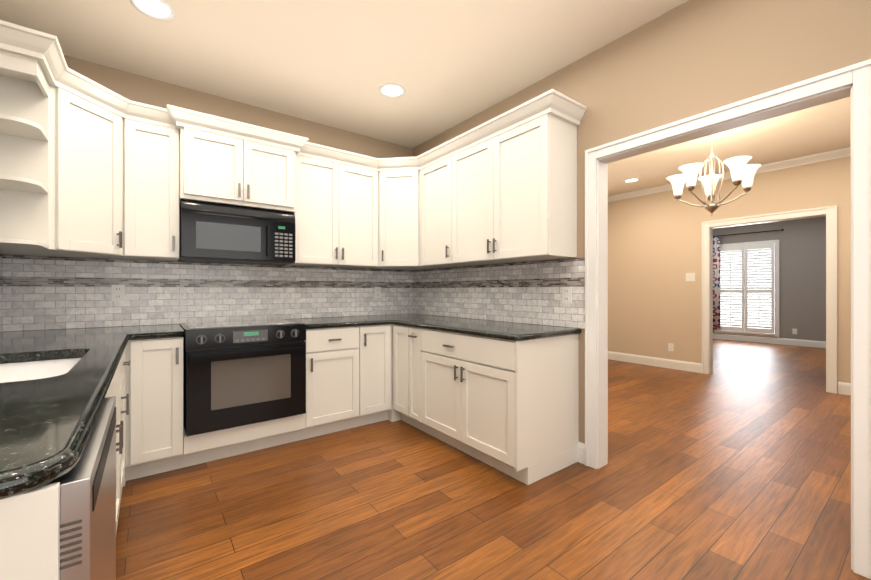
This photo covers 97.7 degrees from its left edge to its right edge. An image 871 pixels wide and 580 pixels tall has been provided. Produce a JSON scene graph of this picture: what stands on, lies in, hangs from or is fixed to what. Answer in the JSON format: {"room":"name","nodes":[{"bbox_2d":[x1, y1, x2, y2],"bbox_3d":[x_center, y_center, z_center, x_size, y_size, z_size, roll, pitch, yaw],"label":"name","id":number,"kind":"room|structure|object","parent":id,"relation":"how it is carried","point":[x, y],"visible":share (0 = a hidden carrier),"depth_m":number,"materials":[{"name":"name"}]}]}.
{"room":"kitchen","nodes":[
{"label":"kitchen","id":0,"kind":"room"},
{"bbox_2d":[1,55,412,331],"bbox_3d":[-1.526,-0.203,3.370,3.330,2.760,0.115,0,0,-37],"label":"wall","id":1,"kind":"structure","parent":0,"point":[141,89],"depth_m":3.14,"materials":[{"name":"beige paint"}]},
{"bbox_2d":[0,84,125,258],"bbox_3d":[-2.291,-0.679,2.330,0.622,0.910,0.622,0,0,-37],"label":"upper cabinet","id":2,"kind":"object","parent":1,"relation":"attached to","point":[52,250],"depth_m":2.27,"materials":[{"name":"white paint"}]},
{"bbox_2d":[124,118,179,260],"bbox_3d":[-2.013,-0.678,2.708,0.305,0.910,0.353,0,0,-37],"label":"upper cabinet","id":3,"kind":"object","parent":1,"relation":"attached to","point":[151,191],"visible":1,"depth_m":2.60,"materials":[{"name":"white paint"}]},
{"bbox_2d":[3,255,411,330],"bbox_3d":[-1.488,0.001,3.319,3.100,0.519,0.012,0,0,-37],"label":"backsplash","id":4,"kind":"structure","parent":1,"relation":"attached to","point":[42,293],"depth_m":2.95,"materials":[{"name":"tile"}]},
{"bbox_2d":[111,285,124,300],"bbox_3d":[-2.268,0.021,2.718,0.072,0.118,0.008,0,0,-37],"label":"electrical outlet","id":5,"kind":"object","parent":4,"relation":"attached to","point":[117,292],"visible":1,"depth_m":2.72,"materials":[{"name":"white plastic"}]},
{"bbox_2d":[374,287,380,297],"bbox_3d":[-0.603,0.027,3.973,0.072,0.118,0.008,0,0,-37],"label":"electrical outlet","id":6,"kind":"object","parent":4,"relation":"attached to","point":[377,292],"visible":1,"depth_m":3.97,"materials":[{"name":"white plastic"}]},
{"bbox_2d":[180,127,295,212],"bbox_3d":[-1.554,-0.886,3.004,0.785,0.495,0.433,0,0,-37],"label":"upper cabinet","id":7,"kind":"object","parent":1,"relation":"attached to","point":[219,169],"visible":1,"depth_m":2.82,"materials":[{"name":"white paint"}]},
{"bbox_2d":[178,199,294,265],"bbox_3d":[-1.553,-0.427,3.002,0.773,0.417,0.413,0,0,-37],"label":"microwave","id":8,"kind":"object","parent":7,"relation":"attached to","point":[219,233],"visible":1,"depth_m":2.84,"materials":[{"name":"black metal"}]},
{"bbox_2d":[288,155,377,267],"bbox_3d":[-0.949,-0.678,3.510,0.790,0.910,0.353,0,0,-37],"label":"upper cabinet","id":9,"kind":"object","parent":1,"relation":"attached to","point":[336,218],"visible":0.92,"depth_m":3.37,"materials":[{"name":"white paint"}]},
{"bbox_2d":[370,170,445,269],"bbox_3d":[-0.316,-0.678,3.819,0.622,0.910,0.622,0,0,-37],"label":"upper cabinet","id":10,"kind":"object","parent":1,"relation":"attached to","point":[419,267],"depth_m":3.61,"materials":[{"name":"white paint"}]},
{"bbox_2d":[0,0,850,195],"bbox_3d":[3.391,-1.623,3.990,11.930,0.080,6.615,0,0,-37],"label":"ceiling","id":11,"kind":"structure","parent":0,"point":[447,64],"depth_m":2.57,"materials":[{"name":"beige paint"}]},
{"bbox_2d":[129,0,175,20],"bbox_3d":[-1.575,-1.578,2.123,0.210,0.009,0.210,0,0,-37],"label":"recessed light","id":12,"kind":"object","parent":11,"relation":"in","point":[163,10],"visible":1,"depth_m":2.13,"materials":[{"name":"white"}]},
{"bbox_2d":[379,83,404,97],"bbox_3d":[-0.343,-1.578,3.013,0.210,0.009,0.210,0,0,-37],"label":"recessed light","id":13,"kind":"object","parent":11,"relation":"in","point":[392,90],"visible":1,"depth_m":3.01,"materials":[{"name":"white"}]},
{"bbox_2d":[624,178,639,182],"bbox_3d":[2.823,-1.577,5.475,0.210,0.009,0.210,0,0,-37],"label":"recessed light","id":14,"kind":"object","parent":11,"relation":"in","point":[630,180],"visible":0.96,"depth_m":5.48,"materials":[{"name":"white"}]},
{"bbox_2d":[667,135,760,216],"bbox_3d":[2.600,-1.137,3.621,0.742,0.889,0.721,0,0,-37],"label":"chandelier","id":15,"kind":"object","parent":11,"relation":"hanging from","point":[742,172],"visible":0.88,"depth_m":3.52,"materials":[{"name":"white glass"}]},
{"bbox_2d":[116,339,870,579],"bbox_3d":[3.391,1.207,3.989,11.930,0.060,6.615,0,0,-37],"label":"floor","id":16,"kind":"structure","parent":0,"point":[735,464],"depth_m":2.12,"materials":[{"name":"brown wood"}]},
{"bbox_2d":[0,482,59,579],"bbox_3d":[-0.834,0.738,0.400,0.628,0.875,0.018,0,0,-37],"label":"base cabinet","id":17,"kind":"object","parent":16,"relation":"on","point":[29,535],"visible":1,"depth_m":0.56,"materials":[{"name":"white paint"}]},
{"bbox_2d":[47,396,115,579],"bbox_3d":[-0.996,0.740,0.669,0.637,0.871,0.604,0,0,-37],"label":"dishwasher","id":18,"kind":"object","parent":16,"relation":"on","point":[88,516],"visible":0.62,"depth_m":0.68,"materials":[{"name":"silver metal"}]},
{"bbox_2d":[105,361,122,532],"bbox_3d":[-1.490,0.738,1.295,0.658,0.875,0.983,0,0,-37],"label":"base cabinet","id":19,"kind":"object","parent":16,"relation":"on","point":[114,388],"visible":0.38,"depth_m":1.71,"materials":[{"name":"white paint"}]},
{"bbox_2d":[0,326,131,471],"bbox_3d":[-1.631,0.281,1.460,0.630,0.039,2.670,0,0,-37],"label":"countertop","id":20,"kind":"structure","parent":19,"relation":"on","point":[39,418],"depth_m":0.99,"materials":[{"name":"black stone"}]},
{"bbox_2d":[0,357,81,382],"bbox_3d":[-1.506,0.403,1.316,0.470,0.199,0.790,0,0,-37],"label":"undermount sink","id":21,"kind":"object","parent":20,"relation":"in","point":[23,371],"depth_m":1.62,"materials":[{"name":"white ceramic"}]},
{"bbox_2d":[4,334,131,498],"bbox_3d":[-1.212,0.281,1.415,0.046,0.039,2.130,0,0,-37],"label":"countertop edge","id":22,"kind":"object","parent":20,"relation":"attached to","point":[36,475],"depth_m":0.61,"materials":[{"name":"black stone"}]},
{"bbox_2d":[123,468,125,486],"bbox_3d":[-2.294,0.739,2.336,0.626,0.875,0.608,0,0,-37],"label":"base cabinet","id":23,"kind":"object","parent":16,"relation":"on","point":[124,481],"visible":0.09,"depth_m":2.28,"materials":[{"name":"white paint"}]},
{"bbox_2d":[120,349,130,502],"bbox_3d":[-1.941,0.739,1.894,0.658,0.875,0.516,0,0,-37],"label":"base cabinet","id":24,"kind":"object","parent":16,"relation":"on","point":[123,397],"visible":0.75,"depth_m":2.09,"materials":[{"name":"white paint"}]},
{"bbox_2d":[125,337,182,480],"bbox_3d":[-1.912,0.739,2.592,0.292,0.875,0.658,0,0,-37],"label":"base cabinet","id":25,"kind":"object","parent":16,"relation":"on","point":[154,417],"visible":0.92,"depth_m":2.36,"materials":[{"name":"white paint"}]},
{"bbox_2d":[183,413,305,467],"bbox_3d":[-1.493,1.059,2.927,0.780,0.235,0.628,0,0,-37],"label":"base cabinet","id":26,"kind":"object","parent":16,"relation":"on","point":[212,446],"visible":0.56,"depth_m":2.68,"materials":[{"name":"white paint"}]},
{"bbox_2d":[302,326,358,439],"bbox_3d":[-0.993,0.739,3.285,0.450,0.875,0.658,0,0,-37],"label":"base cabinet","id":27,"kind":"object","parent":16,"relation":"on","point":[332,380],"visible":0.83,"depth_m":3.05,"materials":[{"name":"white paint"}]},
{"bbox_2d":[355,324,391,426],"bbox_3d":[-0.685,0.739,3.517,0.322,0.875,0.658,0,0,-37],"label":"base cabinet","id":28,"kind":"object","parent":16,"relation":"on","point":[375,373],"visible":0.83,"depth_m":3.29,"materials":[{"name":"white paint"}]},
{"bbox_2d":[388,324,400,421],"bbox_3d":[-0.321,0.740,3.822,0.626,0.875,0.608,0,0,-37],"label":"base cabinet","id":29,"kind":"object","parent":16,"relation":"on","point":[394,415],"visible":0.07,"depth_m":3.40,"materials":[{"name":"white paint"}]},
{"bbox_2d":[393,324,417,427],"bbox_3d":[-0.056,0.739,3.468,0.628,0.875,0.270,0,0,-37],"label":"base cabinet","id":30,"kind":"object","parent":16,"relation":"on","point":[400,369],"visible":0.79,"depth_m":3.29,"materials":[{"name":"white paint"}]},
{"bbox_2d":[128,314,427,333],"bbox_3d":[-1.299,0.282,3.067,3.096,0.039,0.639,0,0,-37],"label":"countertop","id":31,"kind":"structure","parent":30,"relation":"on","point":[167,327],"depth_m":3.28,"materials":[{"name":"black stone"}]},
{"bbox_2d":[179,319,305,436],"bbox_3d":[-1.453,0.592,2.874,0.764,0.680,0.661,0,0,-37],"label":"range oven","id":32,"kind":"object","parent":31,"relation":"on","point":[240,373],"visible":1,"depth_m":2.62,"materials":[{"name":"black metal"}]},
{"bbox_2d":[306,320,391,328],"bbox_3d":[-0.697,0.282,3.123,0.737,0.039,0.020,0,0,-37],"label":"countertop","id":33,"kind":"structure","parent":31,"relation":"attached to","point":[378,322],"depth_m":3.10,"materials":[{"name":"black stone"}]},
{"bbox_2d":[392,315,576,333],"bbox_3d":[0.136,0.282,3.216,0.627,0.039,1.990,0,0,-37],"label":"countertop","id":34,"kind":"structure","parent":30,"relation":"on","point":[477,324],"depth_m":2.81,"materials":[{"name":"black stone"}]},
{"bbox_2d":[392,320,523,340],"bbox_3d":[0.060,0.282,2.797,0.040,0.039,1.452,0,0,-37],"label":"countertop","id":35,"kind":"structure","parent":34,"relation":"attached to","point":[514,337],"depth_m":2.58,"materials":[{"name":"black stone"}]},
{"bbox_2d":[524,328,581,340],"bbox_3d":[0.742,0.282,2.428,0.606,0.039,0.040,0,0,-37],"label":"countertop","id":36,"kind":"structure","parent":34,"relation":"attached to","point":[530,336],"depth_m":2.40,"materials":[{"name":"black stone"}]},
{"bbox_2d":[408,327,430,434],"bbox_3d":[0.068,0.739,3.279,0.658,0.875,0.180,0,0,-37],"label":"base cabinet","id":37,"kind":"object","parent":16,"relation":"on","point":[414,336],"visible":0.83,"depth_m":3.11,"materials":[{"name":"white paint"}]},
{"bbox_2d":[421,328,578,484],"bbox_3d":[0.421,0.739,2.811,0.658,0.875,0.994,0,0,-37],"label":"base cabinet","id":38,"kind":"object","parent":16,"relation":"on","point":[510,408],"visible":0.96,"depth_m":2.47,"materials":[{"name":"white paint"}]},
{"bbox_2d":[413,0,870,443],"bbox_3d":[1.477,-0.204,2.055,0.115,2.760,5.600,0,0,-37],"label":"wall","id":39,"kind":"structure","parent":0,"point":[689,58],"depth_m":2.08,"materials":[{"name":"beige paint"}]},
{"bbox_2d":[0,20,586,171],"bbox_3d":[-0.761,-1.181,2.355,3.096,0.105,1.818,0,0,-37],"label":"crown molding","id":40,"kind":"structure","parent":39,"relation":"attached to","point":[44,50],"depth_m":2.58,"materials":[{"name":"white paint"}]},
{"bbox_2d":[420,156,472,266],"bbox_3d":[0.112,-0.678,3.475,0.353,0.910,0.470,0,0,-37],"label":"upper cabinet","id":41,"kind":"object","parent":39,"relation":"attached to","point":[435,214],"visible":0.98,"depth_m":3.38,"materials":[{"name":"white paint"}]},
{"bbox_2d":[412,257,584,328],"bbox_3d":[0.380,0.021,3.406,0.012,0.480,2.098,0,0,-37],"label":"backsplash","id":42,"kind":"structure","parent":39,"relation":"attached to","point":[530,292],"depth_m":3.12,"materials":[{"name":"tile"}]},
{"bbox_2d":[562,287,571,303],"bbox_3d":[0.921,0.036,2.670,0.008,0.118,0.072,0,0,-37],"label":"electrical outlet","id":43,"kind":"object","parent":42,"relation":"attached to","point":[566,295],"visible":1,"depth_m":2.66,"materials":[{"name":"white plastic"}]},
{"bbox_2d":[452,113,576,264],"bbox_3d":[0.544,-0.678,2.902,0.353,0.910,0.965,0,0,-37],"label":"upper cabinet","id":44,"kind":"object","parent":39,"relation":"attached to","point":[514,194],"visible":1,"depth_m":2.64,"materials":[{"name":"white paint"}]},
{"bbox_2d":[578,442,584,456],"bbox_3d":[0.444,1.109,3.539,0.014,0.135,2.205,0,0,-37],"label":"baseboard","id":45,"kind":"structure","parent":39,"relation":"attached to","point":[581,446],"depth_m":2.58,"materials":[{"name":"white wood"}]},
{"bbox_2d":[585,59,870,578],"bbox_3d":[1.454,0.120,2.085,0.167,2.112,1.290,0,0,-37],"label":"door frame","id":46,"kind":"structure","parent":39,"relation":"attached to","point":[853,81],"depth_m":1.74,"materials":[{"name":"white wood"}]},
{"bbox_2d":[608,156,850,387],"bbox_3d":[4.547,-0.203,4.463,0.115,2.760,5.750,0,0,-37],"label":"wall","id":47,"kind":"structure","parent":0,"point":[654,258],"depth_m":5.60,"materials":[{"name":"beige paint"}]},
{"bbox_2d":[608,351,701,372],"bbox_3d":[3.279,1.111,6.036,0.014,0.135,1.630,0,0,-37],"label":"baseboard","id":48,"kind":"structure","parent":47,"relation":"attached to","point":[645,360],"depth_m":5.85,"materials":[{"name":"white wood"}]},
{"bbox_2d":[668,343,673,350],"bbox_3d":[3.531,0.858,5.706,0.008,0.118,0.072,0,0,-37],"label":"outlet","id":49,"kind":"object","parent":47,"relation":"attached to","point":[670,346],"visible":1,"depth_m":5.71,"materials":[{"name":"white plastic"}]},
{"bbox_2d":[686,273,694,280],"bbox_3d":[3.684,-0.187,5.503,0.010,0.118,0.118,0,0,-37],"label":"light switch","id":50,"kind":"object","parent":47,"relation":"attached to","point":[690,276],"visible":1,"depth_m":5.50,"materials":[{"name":"white plastic"}]},
{"bbox_2d":[608,147,850,201],"bbox_3d":[4.471,-1.540,4.412,0.066,0.084,5.740,0,0,-37],"label":"crown molding","id":51,"kind":"structure","parent":47,"relation":"attached to","point":[820,157],"depth_m":4.71,"materials":[{"name":"white wood"}]},
{"bbox_2d":[702,205,837,393],"bbox_3d":[4.222,0.109,4.894,0.167,2.138,1.325,0,0,-37],"label":"door frame","id":52,"kind":"structure","parent":47,"relation":"attached to","point":[828,212],"depth_m":4.62,"materials":[{"name":"white wood"}]},
{"bbox_2d":[838,382,850,395],"bbox_3d":[5.395,1.109,3.229,0.014,0.135,2.740,0,0,-37],"label":"baseboard","id":53,"kind":"structure","parent":47,"relation":"attached to","point":[844,388],"depth_m":4.28,"materials":[{"name":"white wood"}]},
{"bbox_2d":[713,216,825,340],"bbox_3d":[8.300,-0.201,7.291,0.115,2.760,5.750,0,0,-37],"label":"wall","id":54,"kind":"structure","parent":0,"point":[802,276],"depth_m":8.04,"materials":[{"name":"grey paint"}]},
{"bbox_2d":[714,240,778,337],"bbox_3d":[7.100,-0.031,8.735,0.062,2.130,1.190,0,0,-37],"label":"window shutters","id":55,"kind":"object","parent":54,"relation":"attached to","point":[749,288],"visible":0.98,"depth_m":8.66,"materials":[{"name":"white wood"}]},
{"bbox_2d":[713,230,780,236],"bbox_3d":[7.039,-1.291,8.777,0.110,0.022,1.440,0,0,-37],"label":"curtain rod","id":56,"kind":"object","parent":54,"relation":"attached to","point":[747,233],"visible":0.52,"depth_m":8.63,"materials":[{"name":"black metal"}]},
{"bbox_2d":[713,237,719,329],"bbox_3d":[6.689,-0.162,9.165,0.045,2.224,0.282,0,0,-37],"label":"curtain","id":57,"kind":"object","parent":56,"relation":"hanging from","point":[716,283],"visible":0.58,"depth_m":9.12,"materials":[{"name":"fabric"}]},
{"bbox_2d":[713,333,825,347],"bbox_3d":[8.246,1.111,7.256,0.014,0.135,5.740,0,0,-37],"label":"baseboard","id":58,"kind":"structure","parent":54,"relation":"attached to","point":[796,342],"depth_m":8.37,"materials":[{"name":"white wood"}]},
{"bbox_3d":[-1.090,-0.205,0.121,0.115,2.760,5.600,0,0,-37],"label":"wall","id":59,"kind":"structure","parent":0,"visible":0},
{"bbox_2d":[0,254,2,331],"bbox_3d":[-1.891,0.020,1.288,0.012,0.480,2.748,0,0,-37],"label":"backsplash","id":60,"kind":"structure","parent":59,"relation":"attached to","point":[1,293],"depth_m":2.36,"materials":[{"name":"tile"}]},
{"bbox_2d":[0,50,48,248],"bbox_3d":[-2.155,-0.679,1.885,0.303,0.910,0.279,0,0,-37],"label":"upper cabinet","id":61,"kind":"object","parent":59,"relation":"attached to","point":[24,153],"visible":1,"depth_m":2.00,"materials":[{"name":"white paint"}]}
]}

